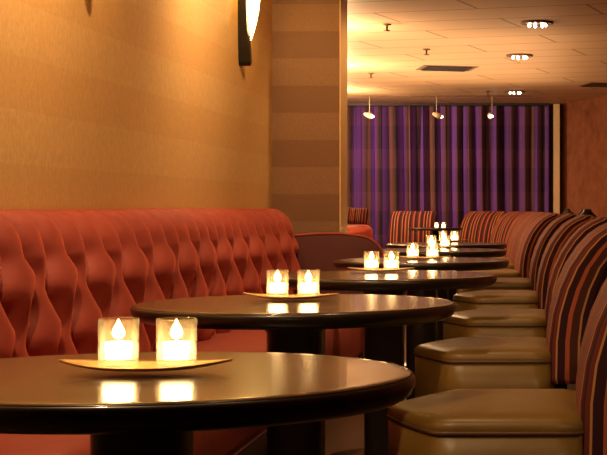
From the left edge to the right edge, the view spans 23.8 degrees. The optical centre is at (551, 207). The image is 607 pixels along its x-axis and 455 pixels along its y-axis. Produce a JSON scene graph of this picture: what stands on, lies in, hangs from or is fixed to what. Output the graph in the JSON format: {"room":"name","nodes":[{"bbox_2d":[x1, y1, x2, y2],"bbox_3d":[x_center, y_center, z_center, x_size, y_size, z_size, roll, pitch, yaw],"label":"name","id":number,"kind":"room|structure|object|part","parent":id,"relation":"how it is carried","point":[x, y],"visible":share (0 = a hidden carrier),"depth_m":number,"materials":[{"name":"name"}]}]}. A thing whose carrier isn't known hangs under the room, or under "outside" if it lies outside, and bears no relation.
{"room":"lounge bar","nodes":[
{"label":"lounge bar","id":0,"kind":"room"},
{"bbox_2d":[0,0,271,209],"bbox_3d":[-1.820,-0.252,3.300,0.200,2.520,10.600,0,0,0],"label":"wall","id":1,"kind":"structure","parent":0,"point":[105,104],"depth_m":5.74,"materials":[{"name":"paint"}]},
{"bbox_2d":[238,0,259,65],"bbox_3d":[-1.673,-1.032,7.743,0.090,0.500,0.177,0,0,11],"label":"wall sconce","id":2,"kind":"object","parent":1,"relation":"attached to","point":[248,10],"visible":1,"depth_m":7.68,"materials":[{"name":"black metal"}]},
{"bbox_3d":[-1.660,-1.077,7.780,0.080,0.410,0.113,0,0,0],"label":"lamp shade","id":3,"kind":"part","parent":2,"relation":"part of","materials":[{"name":"white glass"}]},
{"bbox_2d":[272,0,339,233],"bbox_3d":[-1.613,-0.252,8.735,0.615,2.520,0.270,0,0,0],"label":"wall pier","id":4,"kind":"object","parent":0,"point":[305,33],"visible":0.33,"depth_m":8.60,"materials":[{"name":"brown wood"}]},
{"bbox_2d":[340,0,346,232],"bbox_3d":[-1.302,-0.252,8.739,0.007,2.520,0.282,0,0,0],"label":"trim","id":5,"kind":"structure","parent":4,"relation":"attached to","point":[343,3],"depth_m":8.71,"materials":[{"name":"brown wood"}]},
{"bbox_2d":[259,325,575,454],"bbox_3d":[0.000,1.058,9.500,8.400,0.100,23.400,0,0,0],"label":"floor","id":6,"kind":"structure","parent":0,"point":[345,433],"depth_m":6.26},
{"bbox_2d":[0,208,362,454],"bbox_3d":[-1.417,0.504,5.380,0.583,1.008,5.960,0,0,0],"label":"sofa","id":7,"kind":"object","parent":6,"relation":"on","point":[62,271],"visible":0.6,"depth_m":4.93,"materials":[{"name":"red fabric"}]},
{"bbox_3d":[-1.593,0.324,5.380,0.230,0.648,5.960,0,0,0],"label":"backrest","id":8,"kind":"part","parent":7,"relation":"part of","materials":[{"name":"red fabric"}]},
{"bbox_3d":[-1.375,0.727,5.380,0.490,0.322,5.960,0,0,0],"label":"seat","id":9,"kind":"part","parent":7,"relation":"part of","materials":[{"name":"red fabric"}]},
{"bbox_2d":[0,351,415,454],"bbox_3d":[-0.658,0.637,2.250,0.875,0.742,0.720,0,0,0],"label":"cafe table","id":10,"kind":"object","parent":6,"relation":"on","point":[157,412],"visible":0.92,"depth_m":2.07,"materials":[{"name":"brown wood"}]},
{"bbox_2d":[59,359,232,371],"bbox_3d":[-0.655,0.253,2.260,0.278,0.018,0.130,0,0,-2],"label":"tray","id":11,"kind":"object","parent":10,"relation":"on","point":[143,365],"visible":0.91,"depth_m":2.26,"materials":[{"name":"brown ceramic"}]},
{"bbox_2d":[98,317,138,367],"bbox_3d":[-0.700,0.217,2.260,0.064,0.076,0.064,0,0,9],"label":"votive candle","id":12,"kind":"object","parent":11,"relation":"on","point":[112,350],"visible":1,"depth_m":2.25,"materials":[{"name":"clear glass"}]},
{"bbox_2d":[156,317,196,367],"bbox_3d":[-0.606,0.217,2.260,0.064,0.076,0.064,0,0,-35],"label":"votive candle","id":13,"kind":"object","parent":11,"relation":"on","point":[169,350],"visible":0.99,"depth_m":2.25,"materials":[{"name":"beige wax"}]},
{"bbox_2d":[130,294,455,454],"bbox_3d":[-0.720,0.637,3.940,0.900,0.742,0.828,0,0,0],"label":"cafe table","id":14,"kind":"object","parent":6,"relation":"on","point":[297,326],"visible":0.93,"depth_m":3.78,"materials":[{"name":"black paint"}]},
{"bbox_2d":[243,293,338,298],"bbox_3d":[-0.751,0.253,4.030,0.278,0.018,0.130,0,0,1],"label":"tray","id":15,"kind":"object","parent":14,"relation":"on","point":[260,295],"visible":0.95,"depth_m":4.01,"materials":[{"name":"brown ceramic"}]},
{"bbox_2d":[266,269,288,296],"bbox_3d":[-0.790,0.217,4.030,0.064,0.076,0.064,0,0,44],"label":"votive candle","id":16,"kind":"object","parent":15,"relation":"on","point":[277,287],"visible":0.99,"depth_m":4.02,"materials":[{"name":"beige wax"}]},
{"bbox_2d":[297,269,319,296],"bbox_3d":[-0.701,0.217,4.030,0.064,0.076,0.064,0,0,37],"label":"votive candle","id":17,"kind":"object","parent":15,"relation":"on","point":[308,287],"visible":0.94,"depth_m":4.02,"materials":[{"name":"beige wax"}]},
{"bbox_2d":[294,232,383,358],"bbox_3d":[-1.347,0.577,8.425,0.708,0.863,0.124,0,0,0],"label":"divider","id":18,"kind":"object","parent":6,"relation":"on","point":[317,251],"visible":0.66,"depth_m":8.37,"materials":[{"name":"red leather"}]},
{"bbox_2d":[347,225,405,295],"bbox_3d":[-1.760,0.586,11.925,0.720,0.845,3.450,0,0,0],"label":"sofa","id":19,"kind":"object","parent":6,"relation":"on","point":[366,230],"visible":0.05,"depth_m":13.02,"materials":[{"name":"red fabric"}]},
{"bbox_2d":[347,207,368,224],"bbox_3d":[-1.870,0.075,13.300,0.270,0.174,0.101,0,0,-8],"label":"chair","id":20,"kind":"object","parent":19,"relation":"on","point":[354,215],"visible":0.82,"depth_m":13.27,"materials":[{"name":"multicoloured fabric"}]},
{"bbox_3d":[-1.935,0.406,11.925,0.370,0.485,3.450,0,0,0],"label":"backrest","id":21,"kind":"part","parent":19,"relation":"part of","materials":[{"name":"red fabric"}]},
{"bbox_2d":[270,270,496,454],"bbox_3d":[-0.670,0.637,5.600,0.900,0.742,0.828,0,0,0],"label":"cafe table","id":22,"kind":"object","parent":6,"relation":"on","point":[384,344],"visible":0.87,"depth_m":5.53,"materials":[{"name":"black paint"}]},
{"bbox_2d":[347,267,414,271],"bbox_3d":[-0.705,0.253,5.770,0.278,0.018,0.130,0,0,-1],"label":"tray","id":23,"kind":"object","parent":22,"relation":"on","point":[359,269],"visible":1,"depth_m":5.75,"materials":[{"name":"gold metal"}]},
{"bbox_2d":[364,251,378,269],"bbox_3d":[-0.744,0.217,5.770,0.064,0.076,0.064,0,0,-23],"label":"votive candle","id":24,"kind":"object","parent":23,"relation":"on","point":[369,263],"visible":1,"depth_m":5.76,"materials":[{"name":"beige wax"}]},
{"bbox_2d":[384,251,398,269],"bbox_3d":[-0.661,0.217,5.770,0.064,0.076,0.064,0,0,42],"label":"votive candle","id":25,"kind":"object","parent":23,"relation":"on","point":[389,263],"visible":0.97,"depth_m":5.76,"materials":[{"name":"beige wax"}]},
{"bbox_2d":[388,211,436,243],"bbox_3d":[-1.904,0.525,18.694,0.631,0.966,0.959,0,0,4],"label":"dining chair","id":26,"kind":"object","parent":6,"relation":"on","point":[400,222],"visible":0.38,"depth_m":18.83,"materials":[{"name":"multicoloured fabric"}]},
{"bbox_2d":[333,257,508,399],"bbox_3d":[-0.670,0.637,7.200,0.900,0.742,0.828,0,0,0],"label":"cafe table","id":27,"kind":"object","parent":6,"relation":"on","point":[416,334],"visible":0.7,"depth_m":7.13,"materials":[{"name":"black paint"}]},
{"bbox_2d":[399,256,449,258],"bbox_3d":[-0.656,0.253,7.180,0.278,0.018,0.130,0,0,0],"label":"tray","id":28,"kind":"object","parent":27,"relation":"on","point":[409,257],"visible":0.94,"depth_m":7.14,"materials":[{"name":"brown ceramic"}]},
{"bbox_2d":[406,243,418,257],"bbox_3d":[-0.714,0.217,7.180,0.064,0.076,0.064,0,0,44],"label":"votive candle","id":29,"kind":"object","parent":28,"relation":"on","point":[409,252],"visible":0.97,"depth_m":7.17,"materials":[{"name":"beige wax"}]},
{"bbox_2d":[426,243,438,257],"bbox_3d":[-0.613,0.217,7.180,0.064,0.076,0.064,0,0,-5],"label":"votive candle","id":30,"kind":"object","parent":28,"relation":"on","point":[428,252],"visible":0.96,"depth_m":7.17,"materials":[{"name":"beige wax"}]},
{"bbox_2d":[410,227,461,241],"bbox_3d":[-1.450,0.628,17.500,0.660,0.760,0.660,0,0,0],"label":"cafe table","id":31,"kind":"object","parent":6,"relation":"on","point":[435,231],"visible":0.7,"depth_m":17.26,"materials":[{"name":"black wood"}]},
{"bbox_2d":[383,248,506,367],"bbox_3d":[-0.740,0.637,8.930,0.900,0.742,0.828,0,0,0],"label":"cafe table","id":32,"kind":"object","parent":6,"relation":"on","point":[452,252],"visible":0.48,"depth_m":8.76,"materials":[{"name":"black paint"}]},
{"bbox_2d":[419,245,458,247],"bbox_3d":[-0.745,0.253,9.150,0.278,0.018,0.130,0,0,-2],"label":"tray","id":33,"kind":"object","parent":32,"relation":"on","point":[457,245],"visible":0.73,"depth_m":9.12,"materials":[{"name":"gold metal"}]},
{"bbox_2d":[427,235,435,246],"bbox_3d":[-0.788,0.217,9.150,0.064,0.076,0.064,0,0,7],"label":"votive candle","id":34,"kind":"object","parent":33,"relation":"on","point":[431,237],"visible":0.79,"depth_m":9.13,"materials":[{"name":"beige wax"}]},
{"bbox_2d":[440,235,449,246],"bbox_3d":[-0.699,0.217,9.150,0.064,0.076,0.064,0,0,14],"label":"votive candle","id":35,"kind":"object","parent":33,"relation":"on","point":[441,241],"visible":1,"depth_m":9.13,"materials":[{"name":"beige wax"}]},
{"bbox_2d":[386,242,506,300],"bbox_3d":[-0.790,0.637,10.500,0.900,0.742,0.828,0,0,0],"label":"cafe table","id":36,"kind":"object","parent":6,"relation":"on","point":[452,292],"visible":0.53,"depth_m":10.28,"materials":[{"name":"black paint"}]},
{"bbox_2d":[434,239,467,241],"bbox_3d":[-0.790,0.253,10.850,0.278,0.018,0.130,0,0,0],"label":"tray","id":37,"kind":"object","parent":36,"relation":"on","point":[467,239],"visible":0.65,"depth_m":10.82,"materials":[{"name":"gold metal"}]},
{"bbox_2d":[439,231,446,240],"bbox_3d":[-0.845,0.217,10.850,0.064,0.076,0.064,0,0,-5],"label":"votive candle","id":38,"kind":"object","parent":37,"relation":"on","point":[442,237],"visible":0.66,"depth_m":10.84,"materials":[{"name":"beige wax"}]},
{"bbox_2d":[450,231,458,239],"bbox_3d":[-0.756,0.217,10.850,0.064,0.076,0.064,0,0,-5],"label":"votive candle","id":39,"kind":"object","parent":37,"relation":"on","point":[454,237],"visible":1,"depth_m":10.84,"materials":[{"name":"beige wax"}]},
{"bbox_2d":[459,211,506,242],"bbox_3d":[-1.008,0.525,17.951,0.631,0.966,0.959,0,0,30],"label":"dining chair","id":40,"kind":"object","parent":6,"relation":"on","point":[477,226],"visible":0.31,"depth_m":18.09,"materials":[{"name":"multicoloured fabric"}]},
{"bbox_2d":[386,279,606,454],"bbox_3d":[0.014,0.525,3.930,0.959,0.966,0.631,0,0,0],"label":"dining chair","id":41,"kind":"object","parent":6,"relation":"on","point":[457,421],"visible":0.98,"depth_m":3.64,"materials":[{"name":"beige leather"}]},
{"bbox_2d":[387,389,582,431],"bbox_3d":[-0.183,0.559,3.930,0.559,0.052,0.625,0,0,0],"label":"seat cushion","id":42,"kind":"object","parent":41,"relation":"on","point":[457,410],"depth_m":3.74,"materials":[{"name":"brown leather"}]},
{"bbox_3d":[0.280,0.355,3.930,0.427,0.626,0.620,0,0,0],"label":"backrest","id":43,"kind":"part","parent":41,"relation":"part of","materials":[{"name":"orange fabric"}]},
{"bbox_2d":[489,211,528,242],"bbox_3d":[-0.666,0.525,16.768,0.959,0.966,0.631,0,0,-34],"label":"dining chair","id":44,"kind":"object","parent":6,"relation":"on","point":[500,230],"visible":0.19,"depth_m":16.93,"materials":[{"name":"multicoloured fabric"}]},
{"bbox_2d":[457,213,561,293],"bbox_3d":[-0.366,0.525,12.194,0.959,0.966,0.631,0,0,-6],"label":"dining chair","id":45,"kind":"object","parent":6,"relation":"on","point":[530,237],"visible":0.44,"depth_m":11.91,"materials":[{"name":"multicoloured fabric"}]},
{"bbox_2d":[469,269,519,275],"bbox_3d":[-0.561,0.559,12.175,0.559,0.052,0.625,0,0,-6],"label":"seat cushion","id":46,"kind":"object","parent":45,"relation":"on","point":[498,272],"depth_m":11.92,"materials":[{"name":"brown leather"}]},
{"bbox_3d":[-0.102,0.355,12.221,0.427,0.626,0.620,0,0,-6],"label":"backrest","id":47,"kind":"part","parent":45,"relation":"part of","materials":[{"name":"orange fabric"}]},
{"bbox_2d":[413,223,606,397],"bbox_3d":[-0.076,0.525,5.619,0.959,0.966,0.631,0,0,-1],"label":"dining chair","id":48,"kind":"object","parent":6,"relation":"on","point":[550,362],"visible":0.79,"depth_m":5.31,"materials":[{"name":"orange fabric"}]},
{"bbox_2d":[414,337,550,360],"bbox_3d":[-0.273,0.559,5.615,0.559,0.052,0.625,0,0,-1],"label":"seat cushion","id":49,"kind":"object","parent":48,"relation":"on","point":[461,348],"depth_m":5.40,"materials":[{"name":"brown leather"}]},
{"bbox_3d":[0.190,0.355,5.624,0.427,0.626,0.620,0,0,-1],"label":"backrest","id":50,"kind":"part","parent":48,"relation":"part of","materials":[{"name":"orange fabric"}]},
{"bbox_2d":[493,212,535,258],"bbox_3d":[-0.513,0.525,15.281,0.959,0.966,0.631,0,0,-20],"label":"dining chair","id":51,"kind":"object","parent":6,"relation":"on","point":[522,217],"visible":0.13,"depth_m":15.44,"materials":[{"name":"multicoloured fabric"}]},
{"bbox_2d":[459,213,577,292],"bbox_3d":[-0.226,0.525,10.598,0.959,0.966,0.631,0,0,-2],"label":"dining chair","id":52,"kind":"object","parent":6,"relation":"on","point":[529,283],"visible":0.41,"depth_m":10.30,"materials":[{"name":"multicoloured fabric"}]},
{"bbox_2d":[488,278,531,286],"bbox_3d":[-0.423,0.559,10.590,0.559,0.052,0.625,0,0,-2],"label":"seat cushion","id":53,"kind":"object","parent":52,"relation":"on","point":[500,282],"depth_m":10.30,"materials":[{"name":"brown leather"}]},
{"bbox_3d":[0.039,0.355,10.608,0.427,0.626,0.620,0,0,-2],"label":"backrest","id":54,"kind":"part","parent":52,"relation":"part of","materials":[{"name":"orange fabric"}]},
{"bbox_2d":[442,216,606,339],"bbox_3d":[-0.091,0.525,7.251,0.959,0.966,0.631,0,0,1],"label":"dining chair","id":55,"kind":"object","parent":6,"relation":"on","point":[477,322],"visible":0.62,"depth_m":6.95,"materials":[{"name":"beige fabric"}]},
{"bbox_2d":[445,309,546,324],"bbox_3d":[-0.288,0.559,7.253,0.559,0.052,0.625,0,0,1],"label":"seat cushion","id":56,"kind":"object","parent":55,"relation":"on","point":[477,316],"depth_m":7.01,"materials":[{"name":"brown leather"}]},
{"bbox_3d":[0.174,0.355,7.248,0.427,0.626,0.620,0,0,1],"label":"backrest","id":57,"kind":"part","parent":55,"relation":"part of","materials":[{"name":"orange fabric"}]},
{"bbox_2d":[452,214,596,311],"bbox_3d":[-0.156,0.525,8.949,0.959,0.966,0.631,0,0,-1],"label":"dining chair","id":58,"kind":"object","parent":6,"relation":"on","point":[483,299],"visible":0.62,"depth_m":8.65,"materials":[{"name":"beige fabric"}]},
{"bbox_2d":[453,290,538,301],"bbox_3d":[-0.353,0.559,8.945,0.559,0.052,0.625,0,0,-1],"label":"seat cushion","id":59,"kind":"object","parent":58,"relation":"on","point":[483,295],"depth_m":8.70,"materials":[{"name":"brown leather"}]},
{"bbox_3d":[0.110,0.355,8.954,0.427,0.626,0.620,0,0,-1],"label":"backrest","id":60,"kind":"part","parent":58,"relation":"part of","materials":[{"name":"orange fabric"}]},
{"bbox_2d":[504,212,547,268],"bbox_3d":[-0.455,0.525,13.789,0.959,0.966,0.631,0,0,-11],"label":"dining chair","id":61,"kind":"object","parent":6,"relation":"on","point":[518,233],"visible":0.26,"depth_m":13.76,"materials":[{"name":"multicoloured fabric"}]},
{"bbox_2d":[506,263,514,267],"bbox_3d":[-0.648,0.559,13.750,0.559,0.052,0.625,0,0,-11],"label":"seat cushion","id":62,"kind":"object","parent":61,"relation":"on","point":[511,265],"depth_m":13.49,"materials":[{"name":"brown leather"}]},
{"bbox_2d":[561,209,573,214],"bbox_3d":[0.186,0.508,16.331,0.440,0.999,0.502,0,0,0],"label":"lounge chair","id":63,"kind":"object","parent":6,"relation":"on","point":[566,211],"visible":0.08,"depth_m":16.54,"materials":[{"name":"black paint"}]},
{"bbox_2d":[580,209,596,216],"bbox_3d":[0.383,0.508,11.429,0.440,0.999,0.502,0,0,-23],"label":"lounge chair","id":64,"kind":"object","parent":6,"relation":"on","point":[585,211],"visible":0.14,"depth_m":11.62,"materials":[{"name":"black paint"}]},
{"bbox_2d":[347,0,606,104],"bbox_3d":[0.000,-1.562,9.500,8.400,0.100,23.400,0,0,0],"label":"ceiling","id":65,"kind":"structure","parent":0,"point":[569,53],"depth_m":13.27,"materials":[{"name":"tile"}]},
{"bbox_2d":[362,95,530,96],"bbox_3d":[-1.417,-1.505,18.800,2.269,0.014,0.040,0,0,0],"label":"track","id":66,"kind":"object","parent":65,"relation":"attached to","point":[362,95],"visible":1,"depth_m":18.81,"materials":[{"name":"brown"}]},
{"bbox_2d":[364,96,373,118],"bbox_3d":[-2.456,-1.342,18.766,0.151,0.312,0.088,0,0,10],"label":"track spotlight","id":67,"kind":"object","parent":66,"relation":"hanging from","point":[369,115],"visible":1,"depth_m":18.75,"materials":[{"name":"beige metal"}]},
{"bbox_2d":[432,96,442,118],"bbox_3d":[-1.528,-1.342,18.775,0.151,0.312,0.088,0,0,-41],"label":"track spotlight","id":68,"kind":"object","parent":66,"relation":"hanging from","point":[437,115],"visible":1,"depth_m":18.76,"materials":[{"name":"beige metal"}]},
{"bbox_2d":[488,113,493,119],"bbox_3d":[-0.835,-1.342,18.783,0.088,0.312,0.151,0,0,-28],"label":"track spotlight","id":69,"kind":"object","parent":66,"relation":"hanging from","point":[490,115],"visible":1,"depth_m":18.74,"materials":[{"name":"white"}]},
{"bbox_2d":[415,65,478,71],"bbox_3d":[-1.134,-1.506,15.120,0.600,0.012,0.520,0,0,-15],"label":"ceiling vent","id":70,"kind":"object","parent":65,"relation":"in","point":[424,67],"visible":1,"depth_m":15.05,"materials":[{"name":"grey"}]},
{"bbox_2d":[347,103,550,105],"bbox_3d":[-1.840,-1.494,20.250,3.640,0.034,0.140,0,0,0],"label":"rail","id":71,"kind":"object","parent":65,"relation":"attached to","point":[348,104],"visible":0.64,"depth_m":20.18,"materials":[{"name":"black metal"}]},
{"bbox_2d":[347,106,548,248],"bbox_3d":[-1.850,-0.243,20.247,3.620,2.463,0.166,0,0,0],"label":"curtain","id":72,"kind":"object","parent":71,"relation":"hanging from","point":[454,165],"visible":0.55,"depth_m":20.24,"materials":[{"name":"purple fabric"}]},
{"bbox_2d":[505,90,524,94],"bbox_3d":[-0.478,-1.491,18.085,0.270,0.042,0.270,0,0,0],"label":"ceiling light","id":73,"kind":"object","parent":65,"relation":"attached to","point":[518,92],"visible":1,"depth_m":18.00,"materials":[{"name":"white"}]},
{"bbox_2d":[506,54,532,59],"bbox_3d":[-0.321,-1.491,13.833,0.270,0.042,0.270,0,0,0],"label":"ceiling light","id":74,"kind":"object","parent":65,"relation":"attached to","point":[518,56],"visible":1,"depth_m":13.78,"materials":[{"name":"white"}]},
{"bbox_2d":[520,20,553,27],"bbox_3d":[-0.122,-1.491,11.383,0.270,0.042,0.270,0,0,0],"label":"ceiling light","id":75,"kind":"object","parent":65,"relation":"attached to","point":[529,23],"visible":1,"depth_m":11.33,"materials":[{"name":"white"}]},
{"bbox_2d":[525,22,548,24],"bbox_3d":[-0.122,-1.504,11.383,0.200,0.012,0.200,0,0,0],"label":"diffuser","id":76,"kind":"object","parent":75,"relation":"attached to","point":[526,23],"depth_m":11.33,"materials":[{"name":"white metal"}]},
{"bbox_2d":[580,82,606,86],"bbox_3d":[0.588,-1.506,17.140,0.400,0.012,0.520,0,0,-15],"label":"ceiling vent","id":77,"kind":"object","parent":65,"relation":"in","point":[591,84],"visible":1,"depth_m":17.10,"materials":[{"name":"brown"}]},
{"bbox_2d":[549,105,552,212],"bbox_3d":[-1.800,-0.252,20.700,4.200,2.520,0.200,0,0,0],"label":"wall","id":78,"kind":"structure","parent":0,"point":[551,106],"depth_m":20.60,"materials":[{"name":"brown paint"}]},
{"bbox_2d":[560,95,606,216],"bbox_3d":[1.720,-0.252,16.528,0.150,2.520,8.394,0,0,-22],"label":"wall","id":79,"kind":"structure","parent":0,"point":[583,123],"depth_m":19.51,"materials":[{"name":"brown paint"}]},
{"bbox_2d":[553,104,559,213],"bbox_3d":[0.065,-0.242,20.250,0.090,2.500,0.400,0,0,0],"label":"trim","id":80,"kind":"structure","parent":79,"relation":"attached to","point":[556,107],"depth_m":20.05,"materials":[{"name":"beige paint"}]}
]}

